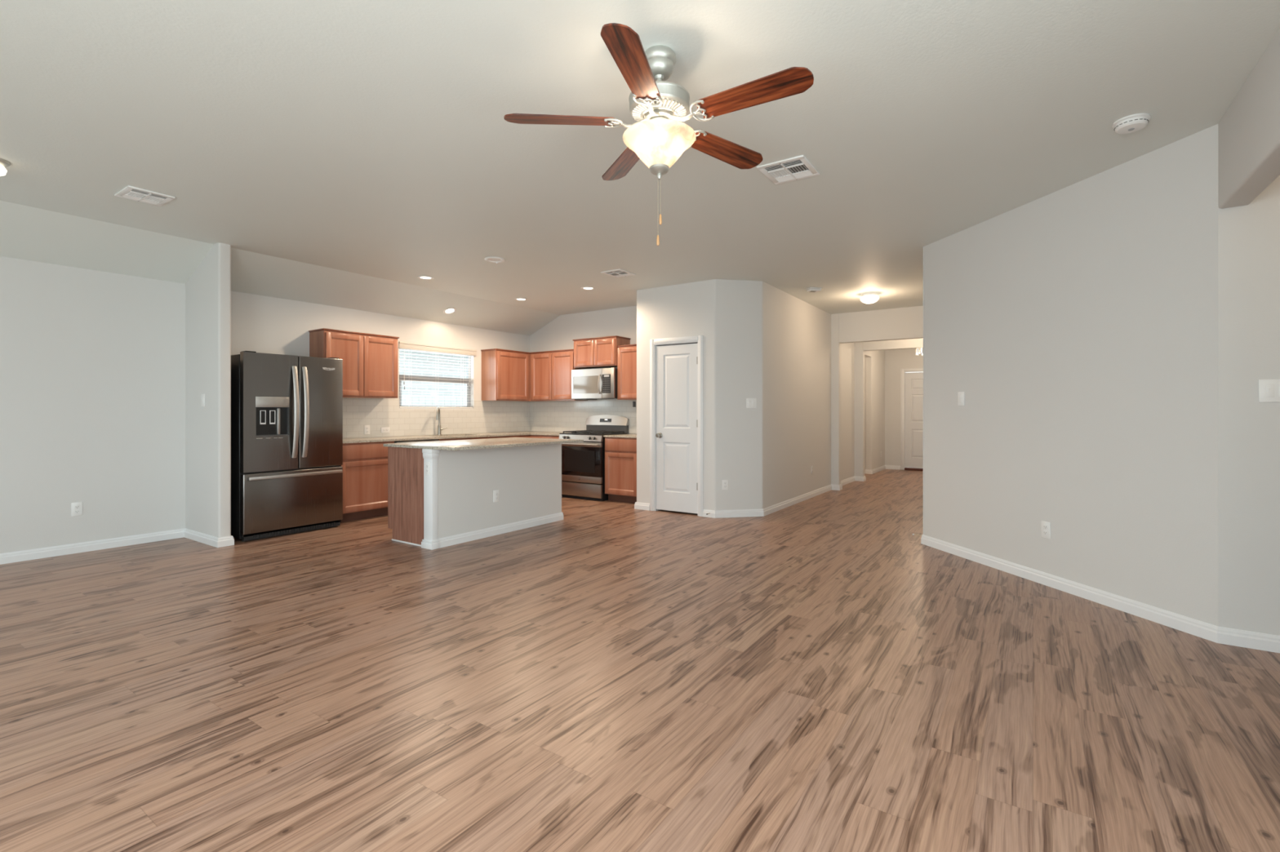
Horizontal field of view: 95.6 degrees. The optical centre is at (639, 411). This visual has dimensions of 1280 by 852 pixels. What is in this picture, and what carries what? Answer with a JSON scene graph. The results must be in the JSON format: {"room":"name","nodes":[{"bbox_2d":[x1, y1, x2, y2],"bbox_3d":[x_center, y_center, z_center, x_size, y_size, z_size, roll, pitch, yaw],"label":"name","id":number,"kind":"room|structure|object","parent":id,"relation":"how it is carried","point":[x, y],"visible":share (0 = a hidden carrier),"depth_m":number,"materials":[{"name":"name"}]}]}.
{"room":"empty living room","nodes":[
{"label":"empty living room","id":0,"kind":"room"},
{"bbox_2d":[185,242,231,537],"bbox_3d":[-4.076,-0.151,5.476,0.770,2.740,0.100,0,0,34],"label":"wall","id":1,"kind":"structure","parent":0,"point":[208,289],"depth_m":5.32,"materials":[{"name":"paint"}]},
{"bbox_2d":[200,394,204,406],"bbox_3d":[-4.070,-0.106,5.404,0.072,0.116,0.012,0,0,34],"label":"light switch","id":2,"kind":"object","parent":1,"relation":"attached to","point":[202,396],"visible":1,"depth_m":5.40,"materials":[{"name":"white plastic"}]},
{"bbox_2d":[0,256,529,553],"bbox_3d":[-4.229,-0.151,6.044,0.120,2.740,8.710,0,0,34],"label":"wall","id":3,"kind":"structure","parent":0,"point":[92,362],"depth_m":5.17,"materials":[{"name":"paint"}]},
{"bbox_2d":[71,502,82,516],"bbox_3d":[-4.854,0.841,5.006,0.009,0.116,0.072,0,0,34],"label":"electrical outlet","id":4,"kind":"object","parent":3,"relation":"attached to","point":[76,508],"visible":1,"depth_m":5.00,"materials":[{"name":"white plastic"}]},
{"bbox_2d":[0,528,234,564],"bbox_3d":[-5.130,1.177,3.904,0.786,0.084,3.916,0,0,34],"label":"baseboard","id":5,"kind":"structure","parent":3,"relation":"attached to","point":[49,552],"depth_m":5.19,"materials":[{"name":"paint"}]},
{"bbox_2d":[308,328,399,398],"bbox_3d":[-3.374,-0.545,6.899,0.337,0.758,0.929,0,0,34],"label":"upper cabinet","id":6,"kind":"object","parent":3,"relation":"attached to","point":[370,361],"visible":0.88,"depth_m":6.79,"materials":[{"name":"brown wood"}]},
{"bbox_2d":[399,348,471,408],"bbox_3d":[-2.838,-0.449,8.088,0.103,0.834,1.215,0,0,34],"label":"window","id":7,"kind":"structure","parent":3,"relation":"in","point":[468,399],"depth_m":8.20,"materials":[{"name":"white plastic"}]},
{"bbox_2d":[398,341,476,408],"bbox_3d":[-2.795,-0.479,8.074,0.085,0.863,1.260,0,0,34],"label":"window blind","id":8,"kind":"object","parent":7,"relation":"attached to","point":[405,345],"visible":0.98,"depth_m":8.01,"materials":[{"name":"white plastic"}]},
{"bbox_2d":[342,397,529,438],"bbox_3d":[-2.790,0.076,8.056,0.008,0.485,3.525,0,0,34],"label":"tiled wall","id":9,"kind":"structure","parent":3,"relation":"attached to","point":[486,416],"depth_m":7.91,"materials":[{"name":"beige tile"}]},
{"bbox_2d":[364,425,369,434],"bbox_3d":[-3.373,0.224,7.179,0.009,0.116,0.072,0,0,34],"label":"electrical outlet","id":10,"kind":"object","parent":9,"relation":"attached to","point":[366,428],"visible":1,"depth_m":7.17,"materials":[{"name":"white plastic"}]},
{"bbox_2d":[381,426,389,433],"bbox_3d":[-3.236,0.234,7.382,0.009,0.072,0.116,0,0,34],"label":"electrical outlet","id":11,"kind":"object","parent":9,"relation":"attached to","point":[386,429],"visible":1,"depth_m":7.38,"materials":[{"name":"white plastic"}]},
{"bbox_2d":[480,348,534,401],"bbox_3d":[-1.953,-0.545,8.999,0.337,0.758,1.020,0,0,34],"label":"upper cabinet","id":12,"kind":"object","parent":3,"relation":"attached to","point":[505,374],"visible":0.87,"depth_m":8.66,"materials":[{"name":"brown wood"}]},
{"bbox_2d":[529,306,636,434],"bbox_3d":[-0.124,-0.151,8.452,4.220,2.740,0.120,0,0,34],"label":"wall","id":13,"kind":"structure","parent":0,"point":[559,334],"depth_m":8.87,"materials":[{"name":"paint"}]},
{"bbox_2d":[529,349,587,401],"bbox_3d":[-1.261,-0.545,8.945,0.912,0.758,0.337,0,0,34],"label":"upper cabinet","id":14,"kind":"object","parent":13,"relation":"attached to","point":[550,371],"visible":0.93,"depth_m":8.80,"materials":[{"name":"brown wood"}]},
{"bbox_2d":[529,399,636,434],"bbox_3d":[-0.682,0.044,8.753,2.702,0.550,0.008,0,0,34],"label":"tiled wall","id":15,"kind":"structure","parent":13,"relation":"attached to","point":[560,415],"depth_m":8.98,"materials":[{"name":"beige tile"}]},
{"bbox_2d":[573,335,631,368],"bbox_3d":[-0.565,-0.854,8.462,0.800,0.415,0.357,0,0,34],"label":"upper cabinet","id":16,"kind":"object","parent":13,"relation":"attached to","point":[597,353],"visible":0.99,"depth_m":8.30,"materials":[{"name":"brown wood"}]},
{"bbox_2d":[571,368,617,399],"bbox_3d":[-0.588,-0.392,8.420,0.772,0.438,0.432,0,0,34],"label":"microwave","id":17,"kind":"object","parent":16,"relation":"attached to","point":[600,383],"visible":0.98,"depth_m":8.27,"materials":[{"name":"silver metal"}]},
{"bbox_2d":[617,344,636,399],"bbox_3d":[0.004,-0.545,8.089,0.572,0.758,0.337,0,0,34],"label":"upper cabinet","id":18,"kind":"object","parent":13,"relation":"attached to","point":[626,354],"visible":0.56,"depth_m":8.02,"materials":[{"name":"brown wood"}]},
{"bbox_2d":[0,469,1279,851],"bbox_3d":[1.527,1.269,5.940,9.770,0.100,14.990,0,0,34],"label":"floor","id":19,"kind":"structure","parent":0,"point":[813,674],"depth_m":2.43,"materials":[{"name":"brown wood"}]},
{"bbox_2d":[231,351,342,542],"bbox_3d":[-3.682,0.326,5.946,0.806,1.787,0.945,0,0,34],"label":"refrigerator","id":20,"kind":"object","parent":19,"relation":"on","point":[286,411],"visible":0.99,"depth_m":5.67,"materials":[{"name":"black metal"}]},
{"bbox_2d":[340,441,394,522],"bbox_3d":[-3.317,0.783,6.716,0.627,0.872,0.665,0,0,34],"label":"base cabinet","id":21,"kind":"object","parent":19,"relation":"on","point":[365,464],"visible":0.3,"depth_m":6.52,"materials":[{"name":"brown wood"}]},
{"bbox_2d":[342,431,564,443],"bbox_3d":[-2.279,0.333,7.713,1.221,0.024,3.501,0,0,34],"label":"countertop","id":22,"kind":"structure","parent":21,"relation":"on","point":[529,433],"depth_m":7.58,"materials":[{"name":"stone"}]},
{"bbox_2d":[435,406,447,435],"bbox_3d":[-2.743,0.127,7.947,0.101,0.388,0.263,0,0,11],"label":"kitchen faucet","id":23,"kind":"object","parent":22,"relation":"on","point":[437,415],"visible":1,"depth_m":7.96,"materials":[{"name":"silver metal"}]},
{"bbox_2d":[394,439,439,443],"bbox_3d":[-2.919,0.786,7.225,0.645,0.865,0.605,0,0,34],"label":"dishwasher","id":24,"kind":"object","parent":19,"relation":"on","point":[429,440],"visible":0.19,"depth_m":7.07,"materials":[{"name":"silver metal"}]},
{"bbox_2d":[438,436,494,440],"bbox_3d":[-2.522,0.783,7.886,0.622,0.872,0.915,0,0,34],"label":"base cabinet","id":25,"kind":"object","parent":19,"relation":"on","point":[482,437],"visible":0.07,"depth_m":7.69,"materials":[{"name":"brown wood"}]},
{"bbox_2d":[383,437,583,550],"bbox_3d":[-1.533,0.763,5.955,1.055,0.912,1.737,0,0,34],"label":"kitchen island","id":26,"kind":"object","parent":19,"relation":"on","point":[453,504],"visible":1,"depth_m":5.51,"materials":[{"name":"paint"}]},
{"bbox_2d":[426,462,429,475],"bbox_3d":[-1.887,0.504,5.160,0.052,0.116,0.009,0,0,34],"label":"electrical outlet","id":27,"kind":"object","parent":26,"relation":"attached to","point":[427,463],"visible":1,"depth_m":5.15,"materials":[{"name":"white plastic"}]},
{"bbox_2d":[383,437,583,450],"bbox_3d":[-1.534,0.320,5.953,1.055,0.026,1.710,0,0,34],"label":"island countertop","id":28,"kind":"structure","parent":26,"relation":"on","point":[473,444],"depth_m":5.58,"materials":[{"name":"stone"}]},
{"bbox_2d":[493,489,498,502],"bbox_3d":[-1.421,0.834,5.743,0.009,0.116,0.072,0,0,34],"label":"electrical outlet","id":29,"kind":"object","parent":26,"relation":"attached to","point":[495,493],"visible":1,"depth_m":5.74,"materials":[{"name":"white plastic"}]},
{"bbox_2d":[494,435,529,438],"bbox_3d":[-2.075,0.783,8.551,0.627,0.872,0.683,0,0,34],"label":"base cabinet","id":30,"kind":"object","parent":19,"relation":"on","point":[518,436],"visible":0.11,"depth_m":8.39,"materials":[{"name":"brown wood"}]},
{"bbox_2d":[529,435,559,439],"bbox_3d":[-1.222,0.783,8.738,0.619,0.872,0.627,0,0,34],"label":"base cabinet","id":31,"kind":"object","parent":19,"relation":"on","point":[531,436],"visible":0.12,"depth_m":8.50,"materials":[{"name":"brown wood"}]},
{"bbox_2d":[559,414,629,501],"bbox_3d":[-0.673,0.632,8.299,0.766,1.173,0.720,0,0,34],"label":"gas range","id":32,"kind":"object","parent":19,"relation":"on","point":[583,464],"visible":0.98,"depth_m":8.07,"materials":[{"name":"silver metal"}]},
{"bbox_2d":[559,432,626,435],"bbox_3d":[-0.668,0.315,8.307,0.766,0.016,0.590,0,0,34],"label":"cooktop","id":33,"kind":"object","parent":32,"relation":"in","point":[566,433],"depth_m":8.09,"materials":[{"name":"metal"}]},
{"bbox_2d":[604,437,636,503],"bbox_3d":[-0.081,0.783,7.966,0.560,0.872,0.627,0,0,34],"label":"base cabinet","id":34,"kind":"object","parent":19,"relation":"on","point":[620,453],"visible":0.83,"depth_m":7.73,"materials":[{"name":"brown wood"}]},
{"bbox_2d":[603,434,636,438],"bbox_3d":[-0.032,0.333,7.925,0.692,0.024,0.631,0,0,34],"label":"countertop","id":35,"kind":"structure","parent":34,"relation":"on","point":[628,436],"depth_m":7.80,"materials":[{"name":"stone"}]},
{"bbox_2d":[0,0,1279,335],"bbox_3d":[1.527,-1.442,5.940,9.770,0.398,14.990,0,0,34],"label":"ceiling","id":36,"kind":"structure","parent":0,"point":[345,153],"depth_m":3.19,"materials":[{"name":"paint"}]},
{"bbox_2d":[0,158,10,176],"bbox_3d":[-3.909,-1.474,3.503,0.150,0.094,0.150,0,0,34],"label":"ceiling canopy","id":37,"kind":"object","parent":36,"relation":"attached to","point":[3,163],"visible":1,"depth_m":3.51,"materials":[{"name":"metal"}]},
{"bbox_2d":[0,164,7,176],"bbox_3d":[-3.909,-1.459,3.503,0.124,0.064,0.124,0,0,34],"label":"glass shade","id":38,"kind":"object","parent":37,"relation":"hanging from","point":[3,171],"depth_m":3.52,"materials":[{"name":"beige glass"}]},
{"bbox_2d":[114,185,175,206],"bbox_3d":[-3.486,-1.515,4.088,0.300,0.012,0.260,0,0,34],"label":"ceiling vent","id":39,"kind":"object","parent":36,"relation":"in","point":[131,193],"visible":1,"depth_m":4.07,"materials":[{"name":"white plastic"}]},
{"bbox_2d":[417,275,434,279],"bbox_3d":[-2.426,-1.516,6.572,0.180,0.008,0.180,0,0,34],"label":"recessed light","id":40,"kind":"object","parent":36,"relation":"in","point":[425,277],"visible":1,"depth_m":6.57,"materials":[{"name":"white plastic"}]},
{"bbox_2d":[443,307,456,314],"bbox_3d":[-2.570,-1.364,7.849,0.166,0.072,0.179,0,0,39],"label":"recessed light","id":41,"kind":"object","parent":36,"relation":"in","point":[449,310],"visible":1,"depth_m":7.85,"materials":[{"name":"white plastic"}]},
{"bbox_2d":[484,256,505,263],"bbox_3d":[-1.447,-1.510,5.791,0.206,0.021,0.206,0,0,34],"label":"ceiling speaker","id":42,"kind":"object","parent":36,"relation":"attached to","point":[492,259],"visible":1,"depth_m":5.78,"materials":[{"name":"white plastic"}]},
{"bbox_2d":[488,258,502,262],"bbox_3d":[-1.447,-1.518,5.791,0.140,0.005,0.140,0,0,34],"label":"grille","id":43,"kind":"object","parent":42,"relation":"attached to","point":[489,260],"depth_m":5.81,"materials":[{"name":"white plastic"}]},
{"bbox_2d":[514,297,527,301],"bbox_3d":[-1.604,-1.516,7.835,0.180,0.008,0.180,0,0,34],"label":"recessed light","id":44,"kind":"object","parent":36,"relation":"in","point":[516,299],"visible":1,"depth_m":7.82,"materials":[{"name":"white plastic"}]},
{"bbox_2d":[581,286,595,289],"bbox_3d":[-0.637,-1.516,7.137,0.180,0.008,0.180,0,0,34],"label":"recessed light","id":45,"kind":"object","parent":36,"relation":"in","point":[583,287],"visible":1,"depth_m":7.13,"materials":[{"name":"white plastic"}]},
{"bbox_2d":[600,268,635,278],"bbox_3d":[-0.236,-1.515,6.369,0.260,0.012,0.300,0,0,34],"label":"ceiling vent","id":46,"kind":"object","parent":36,"relation":"in","point":[619,273],"visible":1,"depth_m":6.35,"materials":[{"name":"white plastic"}]},
{"bbox_2d":[503,22,813,245],"bbox_3d":[0.129,-1.113,2.440,1.228,0.816,1.279,0,0,34],"label":"ceiling fan","id":47,"kind":"object","parent":36,"relation":"hanging from","point":[658,138],"visible":1,"depth_m":2.38,"materials":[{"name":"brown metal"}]},
{"bbox_2d":[756,155,820,184],"bbox_3d":[0.936,-1.515,3.653,0.295,0.012,0.330,0,0,34],"label":"ceiling vent","id":48,"kind":"object","parent":36,"relation":"in","point":[798,167],"visible":1,"depth_m":3.64,"materials":[{"name":"white plastic"}]},
{"bbox_2d":[805,287,822,292],"bbox_3d":[2.145,-1.500,7.157,0.170,0.041,0.120,0,0,-10],"label":"fire alarm","id":49,"kind":"object","parent":36,"relation":"attached to","point":[810,289],"visible":1,"depth_m":7.11,"materials":[{"name":"white plastic"}]},
{"bbox_2d":[860,292,879,303],"bbox_3d":[2.960,-1.459,7.487,0.232,0.124,0.232,0,0,34],"label":"flush ceiling light","id":50,"kind":"object","parent":36,"relation":"attached to","point":[869,297],"visible":1,"depth_m":7.41,"materials":[{"name":"white glass"}]},
{"bbox_2d":[915,347,923,355],"bbox_3d":[5.211,-1.284,10.661,0.280,0.475,0.280,0,0,34],"label":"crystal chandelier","id":51,"kind":"object","parent":36,"relation":"hanging from","point":[921,349],"visible":0.18,"depth_m":10.63,"materials":[{"name":"glass"}]},
{"bbox_2d":[1112,113,1151,133],"bbox_3d":[2.566,-1.497,3.033,0.154,0.048,0.154,0,0,11],"label":"smoke detector","id":52,"kind":"object","parent":36,"relation":"attached to","point":[1134,122],"visible":1,"depth_m":3.00,"materials":[{"name":"white plastic"}]},
{"bbox_2d":[636,279,777,511],"bbox_3d":[0.820,-0.151,7.215,1.510,2.740,0.870,0,0,34],"label":"wall","id":53,"kind":"structure","parent":0,"point":[736,320],"depth_m":6.75,"materials":[{"name":"paint"}]},
{"bbox_2d":[634,502,649,511],"bbox_3d":[0.088,1.177,7.308,0.226,0.084,0.236,0,0,34],"label":"baseboard","id":54,"kind":"structure","parent":53,"relation":"attached to","point":[642,506],"depth_m":7.21,"materials":[{"name":"paint"}]},
{"bbox_2d":[649,335,702,516],"bbox_3d":[0.448,0.166,6.977,0.734,2.107,0.178,0,0,34],"label":"door","id":55,"kind":"structure","parent":53,"relation":"in","point":[676,364],"depth_m":6.96,"materials":[{"name":"paint"}]},
{"bbox_2d":[722,480,728,489],"bbox_3d":[0.979,0.842,6.680,0.072,0.116,0.009,0,0,-11],"label":"electrical outlet","id":56,"kind":"object","parent":53,"relation":"attached to","point":[725,482],"visible":1,"depth_m":6.68,"materials":[{"name":"white plastic"}]},
{"bbox_2d":[746,398,756,408],"bbox_3d":[1.294,-0.099,6.739,0.125,0.116,0.012,0,0,-11],"label":"light switch","id":57,"kind":"object","parent":53,"relation":"attached to","point":[750,402],"visible":1,"depth_m":6.74,"materials":[{"name":"white plastic"}]},
{"bbox_2d":[777,288,884,503],"bbox_3d":[3.399,-0.151,9.786,0.120,2.740,6.280,0,0,34],"label":"wall","id":58,"kind":"structure","parent":0,"point":[803,329],"depth_m":8.34,"materials":[{"name":"paint"}]},
{"bbox_2d":[702,475,866,518],"bbox_3d":[2.458,1.177,8.417,0.536,0.084,4.799,0,0,39],"label":"baseboard","id":59,"kind":"structure","parent":58,"relation":"attached to","point":[743,513],"depth_m":7.10,"materials":[{"name":"paint"}]},
{"bbox_2d":[865,465,900,474],"bbox_3d":[4.941,1.177,11.788,0.310,0.084,1.272,0,0,40],"label":"baseboard","id":60,"kind":"structure","parent":58,"relation":"attached to","point":[884,467],"depth_m":12.05,"materials":[{"name":"paint"}]},
{"bbox_2d":[864,357,865,473],"bbox_3d":[3.511,-0.151,11.299,1.390,2.740,1.450,0,0,34],"label":"wall","id":61,"kind":"structure","parent":0,"point":[864,357],"depth_m":11.41,"materials":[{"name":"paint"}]},
{"bbox_2d":[831,306,923,484],"bbox_3d":[3.750,-0.151,8.619,1.770,2.740,0.120,0,0,34],"label":"wall","id":62,"kind":"structure","parent":0,"point":[899,323],"depth_m":8.86,"materials":[{"name":"paint"}]},
{"bbox_2d":[854,337,923,476],"bbox_3d":[4.546,-0.151,9.795,1.770,2.740,0.120,0,0,34],"label":"wall entry header","id":63,"kind":"structure","parent":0,"point":[860,347],"depth_m":10.18,"materials":[{"name":"paint"}]},
{"bbox_2d":[884,348,923,466],"bbox_3d":[5.976,-0.151,11.907,2.010,2.740,0.120,0,0,34],"label":"wall","id":64,"kind":"structure","parent":0,"point":[895,360],"depth_m":12.25,"materials":[{"name":"paint"}]},
{"bbox_2d":[900,368,923,471],"bbox_3d":[5.917,0.161,11.923,1.029,2.117,0.154,0,0,34],"label":"door","id":65,"kind":"structure","parent":64,"relation":"in","point":[912,382],"depth_m":12.09,"materials":[{"name":"paint"}]},
{"bbox_2d":[923,246,924,534],"bbox_3d":[4.693,-0.151,8.325,0.120,2.740,7.250,0,0,34],"label":"wall","id":66,"kind":"structure","parent":0,"point":[923,246],"depth_m":5.36,"materials":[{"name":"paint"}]},
{"bbox_2d":[924,124,1217,626],"bbox_3d":[2.892,-0.151,4.220,0.120,2.740,2.328,0,0,-11],"label":"wall","id":67,"kind":"structure","parent":0,"point":[1076,324],"depth_m":3.76,"materials":[{"name":"paint"}]},
{"bbox_2d":[957,391,964,405],"bbox_3d":[2.697,-0.109,4.881,0.012,0.116,0.072,0,0,-11],"label":"light switch","id":68,"kind":"object","parent":67,"relation":"attached to","point":[960,394],"visible":1,"depth_m":4.88,"materials":[{"name":"white plastic"}]},
{"bbox_2d":[1040,520,1050,538],"bbox_3d":[2.853,0.831,4.083,0.009,0.116,0.072,0,0,-11],"label":"electrical outlet","id":69,"kind":"object","parent":67,"relation":"attached to","point":[1045,526],"visible":1,"depth_m":4.08,"materials":[{"name":"white plastic"}]},
{"bbox_2d":[920,533,1279,653],"bbox_3d":[4.329,1.177,6.969,2.697,0.084,9.599,0,0,12],"label":"baseboard","id":70,"kind":"structure","parent":67,"relation":"attached to","point":[1231,637],"depth_m":3.53,"materials":[{"name":"paint"}]},
{"bbox_2d":[1217,174,1279,635],"bbox_3d":[3.919,-0.151,2.552,2.010,2.740,0.120,0,0,34],"label":"wall","id":71,"kind":"structure","parent":0,"point":[1249,235],"depth_m":3.00,"materials":[{"name":"paint"}]},
{"bbox_2d":[1258,379,1279,402],"bbox_3d":[3.225,-0.106,2.942,0.125,0.116,0.012,0,0,34],"label":"light switch","id":72,"kind":"object","parent":71,"relation":"attached to","point":[1268,389],"visible":1,"depth_m":2.96,"materials":[{"name":"white plastic"}]},
{"bbox_2d":[1217,28,1279,208],"bbox_3d":[1.435,-0.171,0.568,0.120,2.780,5.990,0,0,34],"label":"wall","id":73,"kind":"structure","parent":0,"point":[1249,130],"depth_m":2.62,"materials":[{"name":"paint"}]},
{"label":"outside","id":74,"kind":"structure","parent":0,"visible":0},
{"bbox_3d":[-1.338,1.529,6.943,70.000,0.020,70.000,0,0,34],"label":"ground","id":75,"kind":"structure","parent":74,"visible":0},
{"bbox_2d":[399,350,466,396],"bbox_3d":[-5.641,-0.781,14.323,4.200,4.600,8.000,0,0,34],"label":"house","id":76,"kind":"structure","parent":75,"relation":"on","point":[410,385],"depth_m":13.07,"materials":[{"name":"brick"}]},
{"bbox_2d":[401,391,465,406],"bbox_3d":[-3.422,0.569,12.205,0.150,1.900,6.380,0,0,34],"label":"fence","id":77,"kind":"object","parent":75,"relation":"on","point":[434,401],"visible":0.09,"depth_m":11.23,"materials":[{"name":"white"}]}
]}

